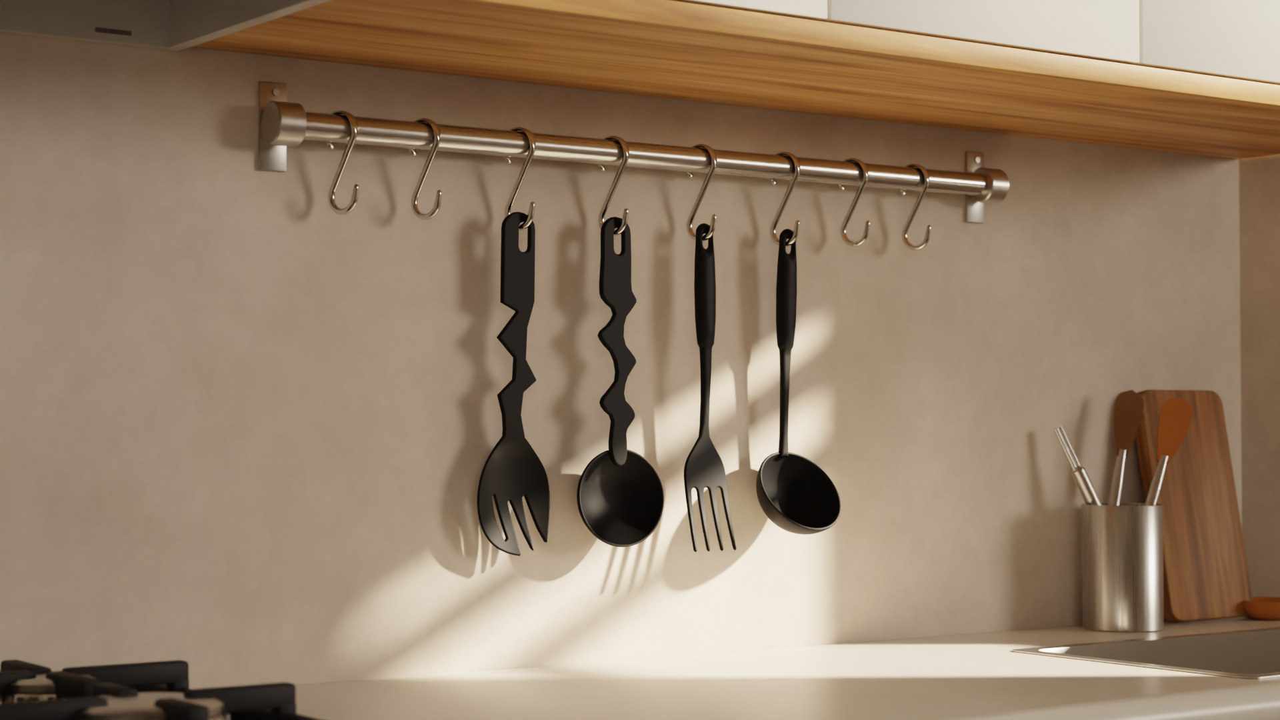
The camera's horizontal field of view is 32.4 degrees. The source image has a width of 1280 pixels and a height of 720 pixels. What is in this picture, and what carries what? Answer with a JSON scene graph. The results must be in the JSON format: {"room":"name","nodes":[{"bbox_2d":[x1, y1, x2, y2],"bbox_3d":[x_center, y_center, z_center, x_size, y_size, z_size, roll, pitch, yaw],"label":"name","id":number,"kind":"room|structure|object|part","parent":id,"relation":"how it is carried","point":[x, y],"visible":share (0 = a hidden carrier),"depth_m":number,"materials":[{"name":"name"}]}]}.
{"room":"kitchen","nodes":[
{"label":"kitchen","id":0,"kind":"room"},
{"bbox_2d":[0,32,1241,689],"bbox_3d":[-0.551,-0.001,1.878,3.329,2.400,0.100,1,-2,-36],"label":"wall","id":1,"kind":"structure","parent":0,"point":[250,427],"depth_m":2.12,"materials":[{"name":"beige paint"}]},
{"bbox_2d":[0,0,330,51],"bbox_3d":[-0.624,-0.523,1.471,0.899,0.480,0.499,1,-2,-36],"label":"range hood","id":2,"kind":"object","parent":1,"relation":"attached to","point":[175,25],"visible":1,"depth_m":1.86,"materials":[{"name":"silver metal"}]},
{"bbox_2d":[258,80,1009,223],"bbox_3d":[0.036,-0.203,2.216,0.897,0.080,0.044,1,-2,-36],"label":"utensil rack","id":3,"kind":"object","parent":1,"relation":"attached to","point":[282,123],"visible":1,"depth_m":2.14,"materials":[{"name":"silver metal"}]},
{"bbox_3d":[-0.330,-0.209,1.978,0.027,0.080,0.003,1,-2,-36],"label":"wall plate","id":4,"kind":"part","parent":3,"relation":"part of","materials":[{"name":"silver metal"}]},
{"bbox_3d":[-0.323,-0.224,1.969,0.014,0.042,0.021,1,-2,-36],"label":"mount stem","id":5,"kind":"part","parent":3,"relation":"part of","materials":[{"name":"silver metal"}]},
{"bbox_2d":[325,110,359,214],"bbox_3d":[-0.269,-0.178,1.991,0.040,0.095,0.010,-1,-2,34],"label":"s-hook","id":6,"kind":"object","parent":3,"relation":"hanging from","point":[353,123],"visible":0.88,"depth_m":1.99,"materials":[{"name":"silver metal"}]},
{"bbox_2d":[408,118,441,219],"bbox_3d":[-0.199,-0.177,2.042,0.040,0.095,0.010,-1,-2,34],"label":"s-hook","id":7,"kind":"object","parent":3,"relation":"hanging from","point":[437,133],"visible":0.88,"depth_m":2.04,"materials":[{"name":"silver metal"}]},
{"bbox_2d":[503,126,535,230],"bbox_3d":[-0.116,-0.173,2.103,0.038,0.099,0.010,-1,-2,34],"label":"s-hook","id":8,"kind":"object","parent":3,"relation":"hanging from","point":[531,139],"visible":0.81,"depth_m":2.10,"materials":[{"name":"silver metal"}]},
{"bbox_2d":[477,212,549,555],"bbox_3d":[-0.120,0.023,2.096,0.081,0.327,0.019,1,-2,-36],"label":"serving fork","id":9,"kind":"object","parent":8,"relation":"hanging from","point":[513,471],"visible":1,"depth_m":2.09,"materials":[{"name":"black plastic"}]},
{"bbox_2d":[597,135,629,235],"bbox_3d":[-0.027,-0.171,2.167,0.038,0.099,0.010,-1,-2,34],"label":"s-hook","id":10,"kind":"object","parent":3,"relation":"hanging from","point":[623,225],"visible":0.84,"depth_m":2.16,"materials":[{"name":"silver metal"}]},
{"bbox_2d":[576,216,663,547],"bbox_3d":[-0.026,0.021,2.163,0.102,0.323,0.038,1,-2,-35],"label":"serving spoon","id":11,"kind":"object","parent":10,"relation":"hanging from","point":[620,495],"visible":1,"depth_m":2.16,"materials":[{"name":"black plastic"}]},
{"bbox_3d":[-0.022,-0.018,2.155,0.046,0.245,0.006,1,-4,-36],"label":"hanging handle","id":12,"kind":"part","parent":11,"relation":"part of","materials":[{"name":"black plastic"}]},
{"bbox_2d":[576,449,663,547],"bbox_3d":[-0.027,0.136,2.161,0.102,0.096,0.034,1,-8,-36],"label":"spoon bowl","id":13,"kind":"object","parent":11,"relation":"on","point":[620,495],"depth_m":2.17,"materials":[{"name":"black plastic"}]},
{"bbox_3d":[0.037,-0.203,2.214,0.890,0.025,0.025,1,-2,-36],"label":"rod","id":14,"kind":"part","parent":3,"relation":"part of","materials":[{"name":"silver metal"}]},
{"bbox_2d":[685,144,717,241],"bbox_3d":[0.061,-0.169,2.230,0.038,0.099,0.010,-1,-2,34],"label":"s-hook","id":15,"kind":"object","parent":3,"relation":"hanging from","point":[713,165],"visible":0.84,"depth_m":2.22,"materials":[{"name":"silver metal"}]},
{"bbox_2d":[683,223,736,552],"bbox_3d":[0.067,0.026,2.212,0.053,0.330,0.030,1,-2,-36],"label":"serving fork","id":16,"kind":"object","parent":15,"relation":"hanging from","point":[704,467],"visible":1,"depth_m":2.21,"materials":[{"name":"black plastic"}]},
{"bbox_2d":[769,151,799,246],"bbox_3d":[0.150,-0.167,2.293,0.038,0.099,0.010,-1,-2,34],"label":"s-hook","id":17,"kind":"object","parent":3,"relation":"hanging from","point":[773,229],"visible":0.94,"depth_m":2.29,"materials":[{"name":"silver metal"}]},
{"bbox_2d":[756,228,841,534],"bbox_3d":[0.163,0.021,2.273,0.094,0.316,0.076,0,-2,-15],"label":"ladle","id":18,"kind":"object","parent":17,"relation":"hanging from","point":[793,492],"visible":1,"depth_m":2.29,"materials":[{"name":"black plastic"}]},
{"bbox_3d":[0.151,-0.018,2.289,0.024,0.237,0.016,1,0,-36],"label":"hanging handle","id":19,"kind":"part","parent":18,"relation":"part of","materials":[{"name":"black plastic"}]},
{"bbox_2d":[756,452,841,534],"bbox_3d":[0.155,0.146,2.278,0.098,0.098,0.042,1,-38,-36],"label":"bowl","id":20,"kind":"object","parent":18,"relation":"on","point":[793,492],"depth_m":2.29,"materials":[{"name":"black plastic"}]},
{"bbox_2d":[838,158,869,246],"bbox_3d":[0.227,-0.168,2.347,0.040,0.095,0.010,-1,-2,34],"label":"s-hook","id":21,"kind":"object","parent":3,"relation":"hanging from","point":[865,179],"visible":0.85,"depth_m":2.34,"materials":[{"name":"silver metal"}]},
{"bbox_2d":[899,163,931,250],"bbox_3d":[0.299,-0.166,2.399,0.040,0.095,0.010,-1,-2,34],"label":"s-hook","id":22,"kind":"object","parent":3,"relation":"hanging from","point":[925,187],"visible":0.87,"depth_m":2.39,"materials":[{"name":"silver metal"}]},
{"bbox_3d":[0.377,-0.195,2.485,0.027,0.080,0.003,1,-2,-36],"label":"wall plate","id":23,"kind":"part","parent":3,"relation":"part of","materials":[{"name":"silver metal"}]},
{"bbox_3d":[0.384,-0.209,2.476,0.014,0.042,0.021,1,-2,-36],"label":"mount stem","id":24,"kind":"part","parent":3,"relation":"part of","materials":[{"name":"silver metal"}]},
{"bbox_2d":[190,0,1279,159],"bbox_3d":[0.269,-0.277,2.210,1.416,0.022,0.329,1,-2,-36],"label":"panel","id":25,"kind":"object","parent":1,"relation":"attached to","point":[665,49],"visible":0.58,"depth_m":2.06,"materials":[{"name":"brown wood"}]},
{"bbox_2d":[670,0,827,20],"bbox_3d":[-0.118,-0.699,1.944,0.463,0.801,0.329,1,-2,-36],"label":"upper cabinet","id":26,"kind":"object","parent":1,"relation":"attached to","point":[815,10],"visible":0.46,"depth_m":1.90,"materials":[{"name":"white"}]},
{"bbox_2d":[819,0,1139,64],"bbox_3d":[0.234,-0.692,2.196,0.402,0.801,0.329,1,-2,-36],"label":"upper cabinet","id":27,"kind":"object","parent":1,"relation":"attached to","point":[1103,30],"visible":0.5,"depth_m":2.07,"materials":[{"name":"white"}]},
{"bbox_2d":[1132,0,1279,85],"bbox_3d":[0.621,-0.683,2.474,0.551,0.801,0.329,1,-2,-36],"label":"upper cabinet","id":28,"kind":"object","parent":1,"relation":"attached to","point":[1237,39],"visible":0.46,"depth_m":2.23,"materials":[{"name":"white"}]},
{"bbox_2d":[1238,154,1279,597],"bbox_3d":[1.664,-0.011,1.560,0.100,2.400,3.000,1,-2,-36],"label":"wall","id":29,"kind":"structure","parent":0,"point":[1259,177],"depth_m":2.72,"materials":[{"name":"beige paint"}]},
{"bbox_3d":[0.323,1.187,0.624,3.329,0.050,3.100,1,-2,-36],"label":"floor","id":30,"kind":"structure","parent":0,"visible":0},
{"bbox_3d":[-0.295,0.758,1.668,2.928,0.868,0.496,1,-2,-36],"label":"base cabinet","id":31,"kind":"object","parent":30,"relation":"on","visible":0},
{"bbox_2d":[295,616,1279,719],"bbox_3d":[-0.290,0.303,1.674,2.928,0.040,0.519,1,-2,-36],"label":"countertop","id":32,"kind":"structure","parent":31,"relation":"on","point":[979,676],"depth_m":1.96,"materials":[{"name":"beige stone"}]},
{"bbox_2d":[0,659,321,719],"bbox_3d":[-0.537,0.253,1.483,0.620,0.047,0.436,1,-2,-36],"label":"gas hob","id":33,"kind":"object","parent":32,"relation":"in","point":[155,690],"visible":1,"depth_m":1.57,"materials":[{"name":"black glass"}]},
{"bbox_3d":[-0.532,0.258,1.502,0.475,0.026,0.315,1,-2,-36],"label":"burner","id":34,"kind":"part","parent":33,"relation":"part of","materials":[{"name":"black metal"}]},
{"bbox_2d":[1081,502,1163,631],"bbox_3d":[0.553,0.236,2.525,0.091,0.142,0.091,1,-2,-36],"label":"utensil holder","id":35,"kind":"object","parent":32,"relation":"on","point":[1123,545],"visible":0.98,"depth_m":2.49,"materials":[{"name":"silver metal"}]},
{"bbox_2d":[1053,426,1101,505],"bbox_3d":[0.532,0.190,2.525,0.117,0.229,0.016,0,-2,-2],"label":"tongs","id":36,"kind":"object","parent":35,"relation":"in","point":[1079,474],"visible":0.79,"depth_m":2.52,"materials":[{"name":"silver metal"}]},
{"bbox_2d":[1108,390,1143,505],"bbox_3d":[0.551,0.169,2.558,0.082,0.269,0.022,1,-2,-36],"label":"wooden spatula","id":37,"kind":"object","parent":35,"relation":"in","point":[1129,405],"visible":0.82,"depth_m":2.57,"materials":[{"name":"brown wood"}]},
{"bbox_3d":[0.542,0.203,2.549,0.058,0.199,0.014,1,-2,-36],"label":"steel handle","id":38,"kind":"part","parent":37,"relation":"part of","materials":[{"name":"grey metal"}]},
{"bbox_3d":[0.570,0.075,2.574,0.036,0.080,0.022,1,-2,-36],"label":"wooden blade","id":39,"kind":"part","parent":37,"relation":"part of","materials":[{"name":"brown wood"}]},
{"bbox_2d":[1144,398,1193,505],"bbox_3d":[0.586,0.173,2.527,0.122,0.260,0.026,1,-2,-36],"label":"wooden spatula","id":40,"kind":"object","parent":35,"relation":"in","point":[1176,415],"visible":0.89,"depth_m":2.55,"materials":[{"name":"brown wood"}]},
{"bbox_3d":[0.571,0.206,2.519,0.090,0.194,0.015,1,-2,-36],"label":"steel handle","id":41,"kind":"part","parent":40,"relation":"part of","materials":[{"name":"grey metal"}]},
{"bbox_3d":[0.617,0.083,2.552,0.046,0.077,0.026,1,-2,-36],"label":"wooden blade","id":42,"kind":"part","parent":40,"relation":"part of","materials":[{"name":"brown wood"}]},
{"bbox_2d":[1012,627,1279,678],"bbox_3d":[0.680,0.375,2.297,0.518,0.152,0.312,1,-2,-36],"label":"sink","id":43,"kind":"object","parent":32,"relation":"in","point":[1250,653],"visible":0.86,"depth_m":2.41,"materials":[{"name":"silver metal"}]},
{"bbox_2d":[1136,390,1252,621],"bbox_3d":[0.659,0.172,2.631,0.147,0.273,0.066,1,-2,-36],"label":"cutting board","id":44,"kind":"object","parent":32,"relation":"on","point":[1206,577],"visible":0.8,"depth_m":2.62,"materials":[{"name":"brown wood"}]},
{"bbox_2d":[1242,596,1279,619],"bbox_3d":[0.757,0.300,2.654,0.084,0.023,0.084,1,-2,-36],"label":"wooden bowl","id":45,"kind":"object","parent":32,"relation":"on","point":[1261,608],"visible":0.77,"depth_m":2.62,"materials":[{"name":"brown wood"}]}
]}

